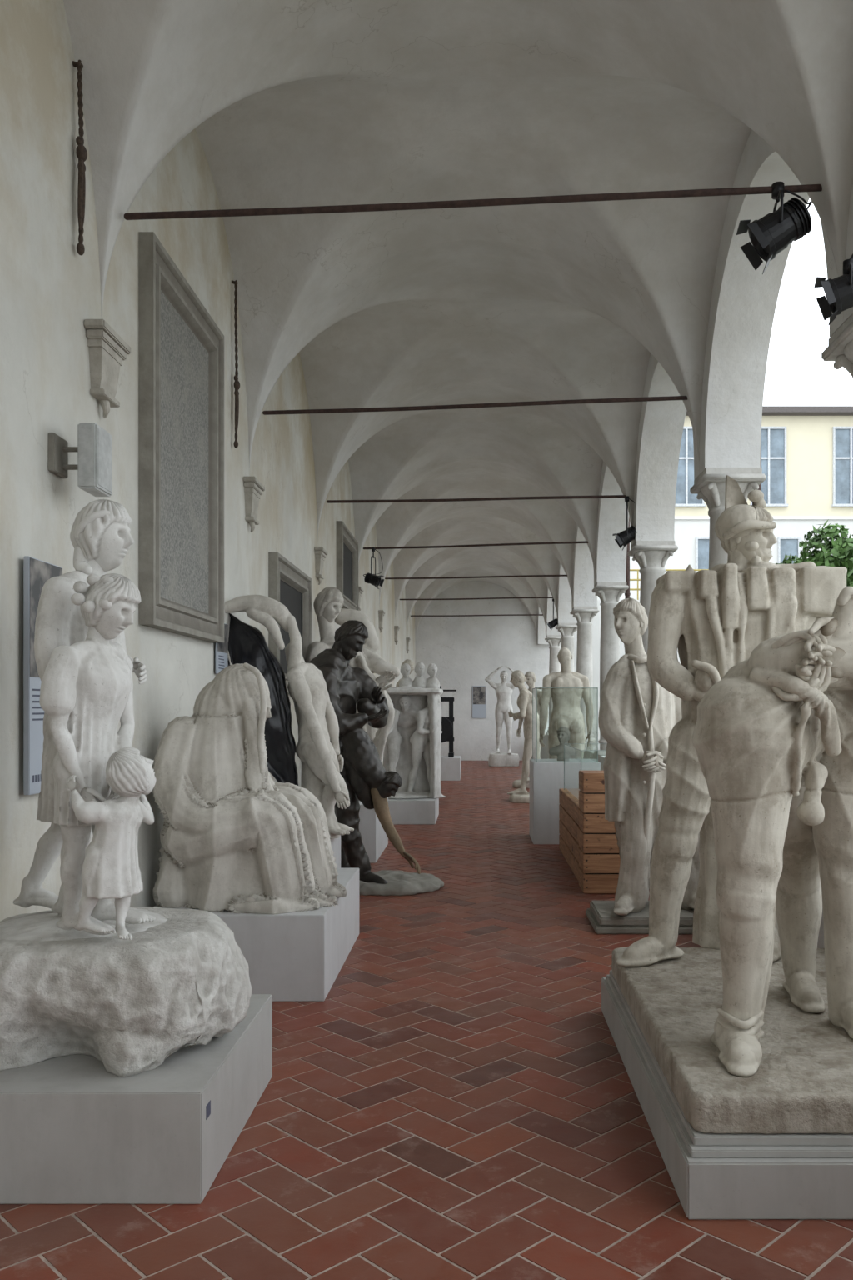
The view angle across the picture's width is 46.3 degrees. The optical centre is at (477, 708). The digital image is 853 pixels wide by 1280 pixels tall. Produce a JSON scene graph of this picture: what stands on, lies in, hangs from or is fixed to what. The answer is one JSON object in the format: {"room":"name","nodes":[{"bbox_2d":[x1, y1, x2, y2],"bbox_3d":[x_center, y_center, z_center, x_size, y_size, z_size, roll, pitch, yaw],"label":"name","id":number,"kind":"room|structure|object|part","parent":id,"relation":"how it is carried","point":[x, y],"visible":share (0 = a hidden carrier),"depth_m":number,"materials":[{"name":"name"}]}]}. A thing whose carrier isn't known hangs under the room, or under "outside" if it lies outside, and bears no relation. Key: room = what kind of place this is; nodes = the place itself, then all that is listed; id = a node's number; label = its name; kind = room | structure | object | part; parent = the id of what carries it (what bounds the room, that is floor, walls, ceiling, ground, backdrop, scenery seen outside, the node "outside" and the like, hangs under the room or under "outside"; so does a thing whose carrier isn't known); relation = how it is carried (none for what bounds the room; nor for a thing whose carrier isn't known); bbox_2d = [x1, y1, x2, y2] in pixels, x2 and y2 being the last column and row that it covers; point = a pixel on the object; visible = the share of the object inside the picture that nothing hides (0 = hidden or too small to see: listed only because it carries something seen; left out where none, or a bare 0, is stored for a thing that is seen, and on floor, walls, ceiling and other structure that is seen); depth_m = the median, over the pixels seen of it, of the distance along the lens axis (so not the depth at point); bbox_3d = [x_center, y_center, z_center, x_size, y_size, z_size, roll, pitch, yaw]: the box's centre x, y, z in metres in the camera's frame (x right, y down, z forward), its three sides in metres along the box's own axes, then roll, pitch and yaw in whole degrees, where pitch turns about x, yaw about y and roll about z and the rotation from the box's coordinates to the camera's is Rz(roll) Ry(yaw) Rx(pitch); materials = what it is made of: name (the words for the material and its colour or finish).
{"room":"sculpture gallery cloister","nodes":[
{"label":"sculpture gallery cloister","id":0,"kind":"room"},
{"bbox_2d":[0,0,415,921],"bbox_3d":[-2.075,-1.375,12.500,0.350,5.950,36.600,0,0,0],"label":"wall","id":1,"kind":"structure","parent":0,"point":[48,290],"depth_m":4.78,"materials":[{"name":"paint"}]},
{"bbox_2d":[23,555,62,794],"bbox_3d":[-1.867,-0.135,4.285,0.027,0.990,0.330,0,0,0],"label":"panel","id":2,"kind":"object","parent":1,"relation":"attached to","point":[37,572],"visible":0.55,"depth_m":4.14,"materials":[{"name":"paper"}]},
{"bbox_2d":[30,557,62,677],"bbox_3d":[-1.854,-0.378,4.285,0.002,0.495,0.320,0,0,0],"label":"photograph","id":3,"kind":"object","parent":2,"relation":"attached to","point":[41,571],"depth_m":4.17},
{"bbox_2d":[72,59,87,255],"bbox_3d":[-1.869,-2.586,4.681,0.070,0.912,0.066,0,0,40],"label":"rod","id":4,"kind":"object","parent":1,"relation":"hanging from","point":[81,151],"visible":1,"depth_m":4.67,"materials":[{"name":"brown metal"}]},
{"bbox_2d":[48,422,112,496],"bbox_3d":[-1.791,-1.120,4.500,0.218,0.290,0.200,0,0,0],"label":"wall lamp","id":5,"kind":"object","parent":1,"relation":"attached to","point":[94,448],"visible":1,"depth_m":4.42,"materials":[{"name":"metal"}]},
{"bbox_2d":[84,319,130,418],"bbox_3d":[-1.850,-1.670,4.990,0.100,0.420,0.380,0,0,0],"label":"stone corbel","id":6,"kind":"object","parent":1,"relation":"attached to","point":[107,350],"visible":1,"depth_m":4.91,"materials":[{"name":"grey stone"}]},
{"bbox_2d":[138,231,224,642],"bbox_3d":[-1.857,-1.570,6.360,0.085,2.200,1.560,0,0,0],"label":"memorial plaque","id":7,"kind":"object","parent":1,"relation":"attached to","point":[181,346],"visible":1,"depth_m":6.19,"materials":[{"name":"stone"}]},
{"bbox_3d":[-1.889,-1.570,6.360,0.022,1.840,1.200,0,0,0],"label":"panel","id":8,"kind":"part","parent":7,"relation":"part of","materials":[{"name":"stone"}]},
{"bbox_2d":[215,623,228,673],"bbox_3d":[-1.877,-0.440,7.310,0.017,0.380,0.300,0,0,0],"label":"panel","id":9,"kind":"object","parent":1,"relation":"attached to","point":[222,648],"visible":0.73,"depth_m":7.30,"materials":[{"name":"paper"}]},
{"bbox_2d":[217,623,228,653],"bbox_3d":[-1.869,-0.517,7.310,0.002,0.215,0.290,0,0,0],"label":"photograph","id":10,"kind":"object","parent":9,"relation":"attached to","point":[222,647],"depth_m":7.37},
{"bbox_2d":[231,280,239,448],"bbox_3d":[-1.869,-2.661,7.697,0.071,1.302,0.064,0,0,-35],"label":"rope","id":11,"kind":"object","parent":1,"relation":"hanging from","point":[237,384],"visible":1,"depth_m":7.68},
{"bbox_2d":[243,476,264,532],"bbox_3d":[-1.850,-1.670,8.250,0.100,0.420,0.380,0,0,0],"label":"stone corbel","id":12,"kind":"object","parent":1,"relation":"attached to","point":[253,488],"visible":1,"depth_m":8.15,"materials":[{"name":"grey stone"}]},
{"bbox_2d":[268,552,311,693],"bbox_3d":[-1.857,-0.785,9.975,0.085,1.270,1.850,0,0,0],"label":"frame","id":13,"kind":"object","parent":1,"relation":"attached to","point":[279,567],"visible":0.53,"depth_m":9.75,"materials":[{"name":"grey stone"}]},
{"bbox_2d":[280,579,302,674],"bbox_3d":[-1.894,-0.785,9.975,0.012,0.910,1.490,0,0,0],"label":"panel","id":14,"kind":"object","parent":1,"relation":"attached to","point":[290,597],"visible":0.29,"depth_m":9.96,"materials":[{"name":"grey stone"}]},
{"bbox_2d":[314,546,327,584],"bbox_3d":[-1.850,-1.670,11.780,0.100,0.420,0.380,0,0,0],"label":"stone corbel","id":15,"kind":"object","parent":1,"relation":"attached to","point":[320,552],"visible":1,"depth_m":11.67,"materials":[{"name":"grey stone"}]},
{"bbox_2d":[336,520,358,610],"bbox_3d":[-1.857,-1.960,14.300,0.085,1.120,1.800,0,0,0],"label":"frame","id":16,"kind":"object","parent":1,"relation":"attached to","point":[344,535],"visible":0.81,"depth_m":13.97,"materials":[{"name":"grey stone"}]},
{"bbox_2d":[343,542,352,601],"bbox_3d":[-1.894,-1.960,14.300,0.012,0.760,1.440,0,0,0],"label":"panel","id":17,"kind":"object","parent":1,"relation":"attached to","point":[347,554],"visible":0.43,"depth_m":14.51,"materials":[{"name":"grey stone"}]},
{"bbox_2d":[358,586,363,610],"bbox_3d":[-1.850,-1.670,15.560,0.100,0.420,0.380,0,0,0],"label":"stone corbel","id":18,"kind":"object","parent":1,"relation":"attached to","point":[360,589],"visible":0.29,"depth_m":15.52,"materials":[{"name":"grey stone"}]},
{"bbox_2d":[378,610,384,632],"bbox_3d":[-1.850,-1.670,19.260,0.100,0.420,0.380,0,0,0],"label":"stone corbel","id":19,"kind":"object","parent":1,"relation":"attached to","point":[381,612],"visible":1,"depth_m":19.15,"materials":[{"name":"grey stone"}]},
{"bbox_2d":[394,625,399,644],"bbox_3d":[-1.850,-1.670,22.910,0.100,0.420,0.380,0,0,0],"label":"stone corbel","id":20,"kind":"object","parent":1,"relation":"attached to","point":[397,628],"visible":1,"depth_m":22.80,"materials":[{"name":"grey stone"}]},
{"bbox_2d":[405,637,410,653],"bbox_3d":[-1.850,-1.670,26.660,0.100,0.420,0.380,0,0,0],"label":"stone corbel","id":21,"kind":"object","parent":1,"relation":"attached to","point":[407,639],"visible":1,"depth_m":26.54,"materials":[{"name":"grey stone"}]},
{"bbox_2d":[383,661,445,799],"bbox_3d":[-1.078,0.304,14.312,1.246,1.932,1.080,0,0,0],"label":"statue","id":22,"kind":"object","parent":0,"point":[412,747],"visible":0.79,"depth_m":14.16,"materials":[{"name":"white stone"}]},
{"bbox_2d":[0,760,852,1279],"bbox_3d":[0.091,1.604,12.360,4.002,0.009,36.320,0,0,0],"label":"floor","id":23,"kind":"structure","parent":0,"point":[480,796],"depth_m":3.79,"materials":[{"name":"ceramic"}]},
{"bbox_2d":[0,994,272,1204],"bbox_3d":[-1.369,1.420,3.765,0.962,0.360,1.110,0,0,0],"label":"plinth","id":24,"kind":"object","parent":23,"relation":"on","point":[73,1131],"visible":0.84,"depth_m":3.21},
{"bbox_2d":[0,906,251,1076],"bbox_3d":[-1.412,1.023,3.692,1.095,0.435,0.856,0,0,0],"label":"rock base","id":25,"kind":"object","parent":24,"relation":"on","point":[181,982],"visible":0.88,"depth_m":3.38,"materials":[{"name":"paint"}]},
{"bbox_2d":[0,499,167,940],"bbox_3d":[-1.492,0.062,3.685,0.713,1.718,0.843,0,0,-5],"label":"statue","id":26,"kind":"object","parent":25,"relation":"on","point":[93,779],"visible":0.93,"depth_m":3.47,"materials":[{"name":"white stone"}]},
{"bbox_2d":[152,868,359,1001],"bbox_3d":[-1.343,1.365,6.240,1.015,0.470,1.620,0,0,0],"label":"plinth","id":27,"kind":"object","parent":23,"relation":"on","point":[297,956],"visible":0.45,"depth_m":5.43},
{"bbox_2d":[152,662,346,914],"bbox_3d":[-1.324,0.434,5.848,1.073,1.392,0.788,0,0,0],"label":"statue","id":28,"kind":"object","parent":27,"relation":"on","point":[235,838],"visible":1,"depth_m":5.60,"materials":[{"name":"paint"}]},
{"bbox_2d":[224,595,354,839],"bbox_3d":[-1.500,0.070,7.685,1.078,1.861,0.572,0,0,0],"label":"statue","id":29,"kind":"object","parent":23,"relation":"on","point":[322,760],"visible":0.8,"depth_m":7.55,"materials":[{"name":"white stone"}]},
{"bbox_2d":[330,835,340,868],"bbox_3d":[-1.490,1.300,7.750,0.720,0.600,1.000,0,0,0],"label":"plinth","id":30,"kind":"object","parent":23,"relation":"on","point":[336,842],"visible":0.03,"depth_m":8.01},
{"bbox_2d":[305,586,399,764],"bbox_3d":[-1.350,-0.168,10.954,0.998,2.336,0.811,0,0,4],"label":"statue","id":31,"kind":"object","parent":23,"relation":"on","point":[327,604],"visible":0.4,"depth_m":10.86,"materials":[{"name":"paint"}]},
{"bbox_2d":[358,797,388,862],"bbox_3d":[-1.450,1.300,11.000,0.800,0.600,1.400,0,0,0],"label":"plinth","id":32,"kind":"object","parent":23,"relation":"on","point":[374,838],"visible":0.21,"depth_m":10.30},
{"bbox_2d":[308,620,444,895],"bbox_3d":[-0.951,0.408,8.861,1.328,2.384,1.002,0,0,0],"label":"statue","id":33,"kind":"object","parent":23,"relation":"on","point":[350,689],"visible":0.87,"depth_m":8.63,"materials":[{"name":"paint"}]},
{"bbox_3d":[-0.699,1.023,8.507,0.460,0.766,0.144,0,0,19],"label":"hanging arm","id":34,"kind":"part","parent":33,"relation":"part of","materials":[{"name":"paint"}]},
{"bbox_2d":[395,659,414,687],"bbox_3d":[-1.297,0.115,17.803,0.692,1.970,0.664,0,0,0],"label":"figurine","id":35,"kind":"object","parent":23,"relation":"on","point":[410,662],"visible":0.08,"depth_m":17.72,"materials":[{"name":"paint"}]},
{"bbox_2d":[388,798,439,824],"bbox_3d":[-1.040,1.435,14.350,0.920,0.330,1.300,0,0,0],"label":"plinth","id":36,"kind":"object","parent":23,"relation":"on","point":[419,811],"visible":0.45,"depth_m":13.70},
{"bbox_2d":[0,796,852,1279],"bbox_3d":[0.075,1.726,12.350,4.550,0.248,36.900,0,0,0],"label":"tiles","id":37,"kind":"object","parent":23,"relation":"attached to","point":[61,1276],"visible":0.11,"depth_m":3.38,"materials":[{"name":"red tile"}]},
{"bbox_2d":[440,755,460,780],"bbox_3d":[-0.840,1.350,22.500,0.920,0.500,1.000,0,0,0],"label":"plinth","id":38,"kind":"object","parent":23,"relation":"on","point":[450,767],"visible":0.48,"depth_m":22.00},
{"bbox_2d":[440,685,456,757],"bbox_3d":[-0.840,0.300,22.500,0.739,1.600,0.500,0,0,0],"label":"press","id":39,"kind":"object","parent":38,"relation":"on","point":[447,735],"visible":0.47,"depth_m":22.36,"materials":[{"name":"black metal"}]},
{"bbox_2d":[485,665,519,766],"bbox_3d":[0.742,0.215,27.605,1.042,2.770,0.869,0,0,7],"label":"statue","id":40,"kind":"object","parent":23,"relation":"on","point":[503,690],"visible":0.94,"depth_m":27.47,"materials":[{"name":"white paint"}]},
{"bbox_2d":[512,780,521,788],"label":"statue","id":41,"kind":"object","parent":23,"relation":"on","point":[517,783],"depth_m":19.99,"materials":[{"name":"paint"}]},
{"bbox_2d":[507,670,532,803],"bbox_3d":[0.959,0.470,17.207,0.884,2.260,0.855,0,0,3],"label":"statue","id":42,"kind":"object","parent":23,"relation":"on","point":[524,702],"visible":0.64,"depth_m":17.02,"materials":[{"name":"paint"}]},
{"bbox_2d":[516,718,526,737],"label":"statue","id":43,"kind":"object","parent":23,"relation":"on","point":[518,732],"depth_m":20.44,"materials":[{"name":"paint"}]},
{"bbox_2d":[525,775,529,788],"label":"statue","id":44,"kind":"object","parent":23,"relation":"on","point":[528,780],"depth_m":19.89,"materials":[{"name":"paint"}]},
{"bbox_2d":[525,671,536,693],"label":"statue","id":45,"kind":"object","parent":23,"relation":"on","point":[531,678],"depth_m":20.15,"materials":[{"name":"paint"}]},
{"bbox_2d":[530,759,564,844],"bbox_3d":[1.055,1.120,12.150,0.790,0.960,0.900,0,0,0],"label":"plinth","id":46,"kind":"object","parent":23,"relation":"on","point":[547,779],"visible":0.4,"depth_m":11.70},
{"bbox_2d":[532,687,598,762],"bbox_3d":[1.060,0.196,12.150,0.728,0.888,0.808,0,0,0],"label":"glass display case","id":47,"kind":"object","parent":46,"relation":"on","point":[561,716],"visible":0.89,"depth_m":11.75,"materials":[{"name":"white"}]},
{"bbox_2d":[542,647,589,687],"bbox_3d":[1.259,0.367,14.007,0.852,2.466,0.844,0,0,0],"label":"statue","id":48,"kind":"object","parent":23,"relation":"on","point":[566,677],"visible":0.17,"depth_m":13.98,"materials":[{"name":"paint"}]},
{"bbox_2d":[559,788,579,881],"bbox_3d":[1.215,1.252,10.208,0.570,0.684,2.184,0,0,0],"label":"wooden crate","id":49,"kind":"object","parent":23,"relation":"on","point":[569,808],"visible":0.09,"depth_m":10.05,"materials":[{"name":"brown wood"}]},
{"bbox_2d":[564,743,607,803],"bbox_3d":[1.210,0.651,10.200,0.488,0.518,1.808,0,0,0],"label":"glass display case","id":50,"kind":"object","parent":49,"relation":"on","point":[577,757],"visible":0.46,"depth_m":9.84,"materials":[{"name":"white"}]},
{"bbox_2d":[579,770,620,893],"bbox_3d":[1.183,1.077,8.773,0.535,1.034,0.414,0,0,0],"label":"wooden crate","id":51,"kind":"object","parent":23,"relation":"on","point":[599,857],"visible":0.53,"depth_m":8.57,"materials":[{"name":"brown wood"}]},
{"bbox_2d":[585,900,694,934],"bbox_3d":[1.260,1.542,7.380,0.840,0.115,0.680,0,0,0],"label":"plinth","id":52,"kind":"object","parent":23,"relation":"on","point":[601,914],"visible":0.49,"depth_m":7.07,"materials":[{"name":"grey stone"}]},
{"bbox_2d":[598,597,699,915],"bbox_3d":[1.288,0.336,7.338,0.808,2.298,0.676,0,0,0],"label":"statue","id":53,"kind":"object","parent":52,"relation":"on","point":[637,717],"visible":0.72,"depth_m":7.19,"materials":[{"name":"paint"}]},
{"bbox_2d":[601,946,852,1219],"bbox_3d":[1.248,1.417,4.190,1.184,0.366,2.160,0,0,0],"label":"plinth","id":54,"kind":"object","parent":23,"relation":"on","point":[776,1142],"visible":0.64,"depth_m":3.31,"materials":[{"name":"beige stone"}]},
{"bbox_2d":[616,475,847,966],"bbox_3d":[1.216,0.043,5.002,1.132,2.393,0.714,0,0,-4],"label":"statue","id":55,"kind":"object","parent":54,"relation":"on","point":[715,618],"visible":0.62,"depth_m":4.77,"materials":[{"name":"white stone"}]},
{"bbox_2d":[691,586,852,1076],"bbox_3d":[1.267,0.398,3.758,1.135,1.684,0.870,0,0,-41],"label":"statue","id":56,"kind":"object","parent":54,"relation":"on","point":[772,739],"visible":1,"depth_m":3.52,"materials":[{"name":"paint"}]},
{"bbox_2d":[63,0,852,638],"bbox_3d":[-0.025,-2.965,12.350,3.750,2.130,36.300,0,0,0],"label":"ceiling","id":57,"kind":"structure","parent":0,"point":[288,103],"depth_m":7.34,"materials":[{"name":"paint"}]},
{"bbox_2d":[415,580,549,760],"bbox_3d":[0.225,-1.375,30.650,4.250,5.950,0.300,0,0,0],"label":"wall","id":58,"kind":"structure","parent":0,"point":[464,651],"depth_m":30.50,"materials":[{"name":"paint"}]},
{"bbox_2d":[472,685,486,718],"bbox_3d":[0.060,-0.190,30.479,0.420,0.980,0.023,0,0,0],"label":"panel","id":59,"kind":"object","parent":58,"relation":"attached to","point":[479,692],"visible":1,"depth_m":30.47,"materials":[{"name":"paper"}]},
{"bbox_2d":[473,686,485,704],"bbox_3d":[0.060,-0.390,30.468,0.380,0.540,0.003,0,0,0],"label":"photograph","id":60,"kind":"object","parent":59,"relation":"attached to","point":[479,692],"depth_m":30.47},
{"bbox_2d":[630,569,709,599],"bbox_3d":[8.500,-3.803,31.000,11.058,1.054,0.060,0,0,0],"label":"terrace railing","id":61,"kind":"object","parent":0,"point":[637,589],"depth_m":30.98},
{"bbox_2d":[537,130,852,644],"bbox_3d":[2.075,-3.150,12.350,0.450,2.400,36.300,0,0,0],"label":"arches","id":62,"kind":"structure","parent":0,"point":[744,301],"depth_m":8.05,"materials":[{"name":"paint"}]},
{"bbox_2d":[124,181,822,274],"bbox_3d":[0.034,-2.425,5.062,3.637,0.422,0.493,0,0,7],"label":"spotlight","id":63,"kind":"object","parent":62,"relation":"attached to","point":[772,233],"depth_m":5.02,"materials":[{"name":"black metal"}]},
{"bbox_3d":[0.030,-2.560,5.035,3.654,0.152,0.046,0,0,1],"label":"iron tie rod","id":64,"kind":"part","parent":63,"relation":"part of","materials":[{"name":"brown metal"}]},
{"bbox_2d":[262,395,687,414],"bbox_3d":[0.030,-2.525,8.295,3.654,0.142,0.046,0,0,1],"label":"rod","id":65,"kind":"object","parent":62,"relation":"attached to","point":[671,397],"visible":1,"depth_m":8.28,"materials":[{"name":"brown metal"}]},
{"bbox_2d":[363,540,588,589],"bbox_3d":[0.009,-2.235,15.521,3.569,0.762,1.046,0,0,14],"label":"spotlight","id":66,"kind":"object","parent":62,"relation":"attached to","point":[375,580],"depth_m":15.58,"materials":[{"name":"black metal"}]},
{"bbox_3d":[0.030,-2.555,15.605,3.654,0.122,0.046,0,0,1],"label":"iron tie rod","id":67,"kind":"part","parent":66,"relation":"part of","materials":[{"name":"brown metal"}]},
{"bbox_2d":[326,495,625,503],"bbox_3d":[0.030,-2.485,11.825,3.654,0.082,0.046,0,0,1],"label":"rod","id":68,"kind":"object","parent":62,"relation":"attached to","point":[600,496],"visible":0.99,"depth_m":11.81,"materials":[{"name":"brown metal"}]},
{"bbox_2d":[612,495,637,549],"bbox_3d":[1.748,-2.175,11.701,0.311,0.630,0.215,0,0,7],"label":"spotlight","id":69,"kind":"object","parent":68,"relation":"hanging from","point":[624,537],"visible":0.98,"depth_m":11.63,"materials":[{"name":"black metal"}]},
{"bbox_2d":[385,575,567,579],"bbox_3d":[0.030,-2.545,19.305,3.654,0.082,0.046,0,0,1],"label":"rod","id":70,"kind":"object","parent":62,"relation":"attached to","point":[519,576],"visible":1,"depth_m":19.29,"materials":[{"name":"black metal"}]},
{"bbox_2d":[400,596,553,599],"bbox_3d":[0.030,-2.530,22.955,3.653,0.072,0.046,0,0,1],"label":"rod","id":71,"kind":"object","parent":62,"relation":"attached to","point":[532,597],"visible":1,"depth_m":22.94,"materials":[{"name":"black metal"}]},
{"bbox_2d":[410,614,543,616],"bbox_3d":[0.030,-2.489,26.705,3.653,0.055,0.046,0,0,1],"label":"rod","id":72,"kind":"object","parent":62,"relation":"attached to","point":[504,614],"visible":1,"depth_m":26.69,"materials":[{"name":"black metal"}]},
{"bbox_2d":[546,598,558,630],"bbox_3d":[1.738,-2.155,22.901,0.311,0.730,0.215,0,0,7],"label":"spotlight","id":73,"kind":"object","parent":62,"relation":"attached to","point":[554,622],"visible":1,"depth_m":22.84,"materials":[{"name":"black metal"}]},
{"bbox_2d":[560,516,852,649],"bbox_3d":[16.300,-2.375,35.960,27.400,7.950,6.080,0,0,0],"label":"wall","id":74,"kind":"structure","parent":0,"point":[687,528],"depth_m":33.00,"materials":[{"name":"white paint"}]},
{"bbox_2d":[675,429,852,571],"bbox_3d":[18.030,-6.775,32.990,23.260,4.950,0.020,0,0,0],"label":"window glass","id":75,"kind":"structure","parent":74,"relation":"in","point":[788,547],"depth_m":32.98,"materials":[{"name":"blue glass"}]},
{"bbox_2d":[675,415,852,516],"bbox_3d":[16.300,-8.025,36.000,27.400,3.350,6.000,0,0,0],"label":"wall","id":76,"kind":"structure","parent":0,"point":[809,438],"depth_m":33.00,"materials":[{"name":"beige paint"}]},
{"bbox_2d":[685,405,852,415],"bbox_3d":[16.300,-9.800,35.950,27.800,0.200,6.700,0,0,0],"label":"eaves","id":77,"kind":"object","parent":76,"relation":"on","point":[767,410],"visible":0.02,"depth_m":32.60,"materials":[{"name":"white paint"}]},
{"bbox_2d":[817,907,824,948],"bbox_3d":[2.100,1.165,12.350,0.420,0.870,36.300,0,0,0],"label":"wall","id":78,"kind":"structure","parent":0,"point":[821,937],"depth_m":5.58,"materials":[{"name":"paint"}]},
{"bbox_2d":[545,635,561,674],"bbox_3d":[2.080,-0.610,26.700,0.510,2.680,0.520,0,0,0],"label":"stone column","id":79,"kind":"structure","parent":78,"relation":"on","point":[554,641],"depth_m":26.56,"materials":[{"name":"stone"}]},
{"bbox_2d":[555,622,577,671],"bbox_3d":[2.080,-0.610,22.950,0.510,2.680,0.520,0,0,0],"label":"stone column","id":80,"kind":"structure","parent":78,"relation":"on","point":[567,630],"depth_m":22.81,"materials":[{"name":"stone"}]},
{"bbox_2d":[570,606,599,687],"bbox_3d":[2.080,-0.610,19.300,0.510,2.680,0.520,0,0,0],"label":"stone column","id":81,"kind":"structure","parent":78,"relation":"on","point":[584,616],"depth_m":19.16,"materials":[{"name":"stone"}]},
{"bbox_2d":[592,581,629,743],"bbox_3d":[2.080,-0.610,15.600,0.510,2.680,0.520,0,0,0],"label":"stone column","id":82,"kind":"structure","parent":78,"relation":"on","point":[609,593],"depth_m":15.46,"materials":[{"name":"stone"}]},
{"bbox_2d":[625,515,630,599],"bbox_3d":[2.400,-1.350,15.900,0.092,5.973,0.092,0,0,0],"label":"downpipe","id":83,"kind":"object","parent":82,"relation":"attached to","point":[627,593],"visible":0.17,"depth_m":15.87,"materials":[{"name":"metal"}]},
{"bbox_2d":[628,540,678,654],"bbox_3d":[2.080,-0.610,11.820,0.510,2.680,0.520,0,0,0],"label":"stone column","id":84,"kind":"structure","parent":78,"relation":"on","point":[652,557],"depth_m":11.68,"materials":[{"name":"stone"}]},
{"bbox_2d":[690,467,766,569],"bbox_3d":[2.080,-0.610,8.290,0.510,2.680,0.520,0,0,0],"label":"stone column","id":85,"kind":"structure","parent":78,"relation":"on","point":[710,487],"depth_m":8.15,"materials":[{"name":"stone"}]},
{"bbox_2d":[821,313,852,378],"bbox_3d":[2.080,-0.610,5.030,0.510,2.680,0.520,0,0,0],"label":"stone column","id":86,"kind":"structure","parent":78,"relation":"on","point":[839,350],"depth_m":5.11,"materials":[{"name":"stone"}]},
{"label":"outside","id":87,"kind":"structure","parent":0,"visible":0},
{"bbox_3d":[21.175,1.775,20.000,37.650,0.250,80.000,0,0,0],"label":"ground","id":88,"kind":"structure","parent":87,"visible":0},
{"bbox_2d":[574,600,680,743],"bbox_3d":[8.500,-0.875,31.850,11.400,4.950,2.100,0,0,0],"label":"building","id":89,"kind":"structure","parent":88,"relation":"on","point":[596,622],"depth_m":30.80,"materials":[{"name":"white paint"}]},
{"bbox_2d":[775,519,852,616],"bbox_3d":[5.280,-0.471,13.060,3.384,4.341,2.569,0,0,0],"label":"bush","id":90,"kind":"object","parent":88,"relation":"on","point":[840,551],"visible":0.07,"depth_m":12.92,"materials":[{"name":"green plant"}]},
{"bbox_3d":[1.805,-2.132,4.729,0.114,0.088,0.045,0,0,0],"label":"wall bracket","id":91,"kind":"object","parent":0,"visible":0},
{"bbox_2d":[814,259,852,325],"bbox_3d":[1.760,-1.982,4.720,0.299,0.276,0.204,0,0,13],"label":"spotlight","id":92,"kind":"object","parent":91,"relation":"hanging from","point":[838,291],"visible":1,"depth_m":4.67,"materials":[{"name":"black metal"}]}
]}

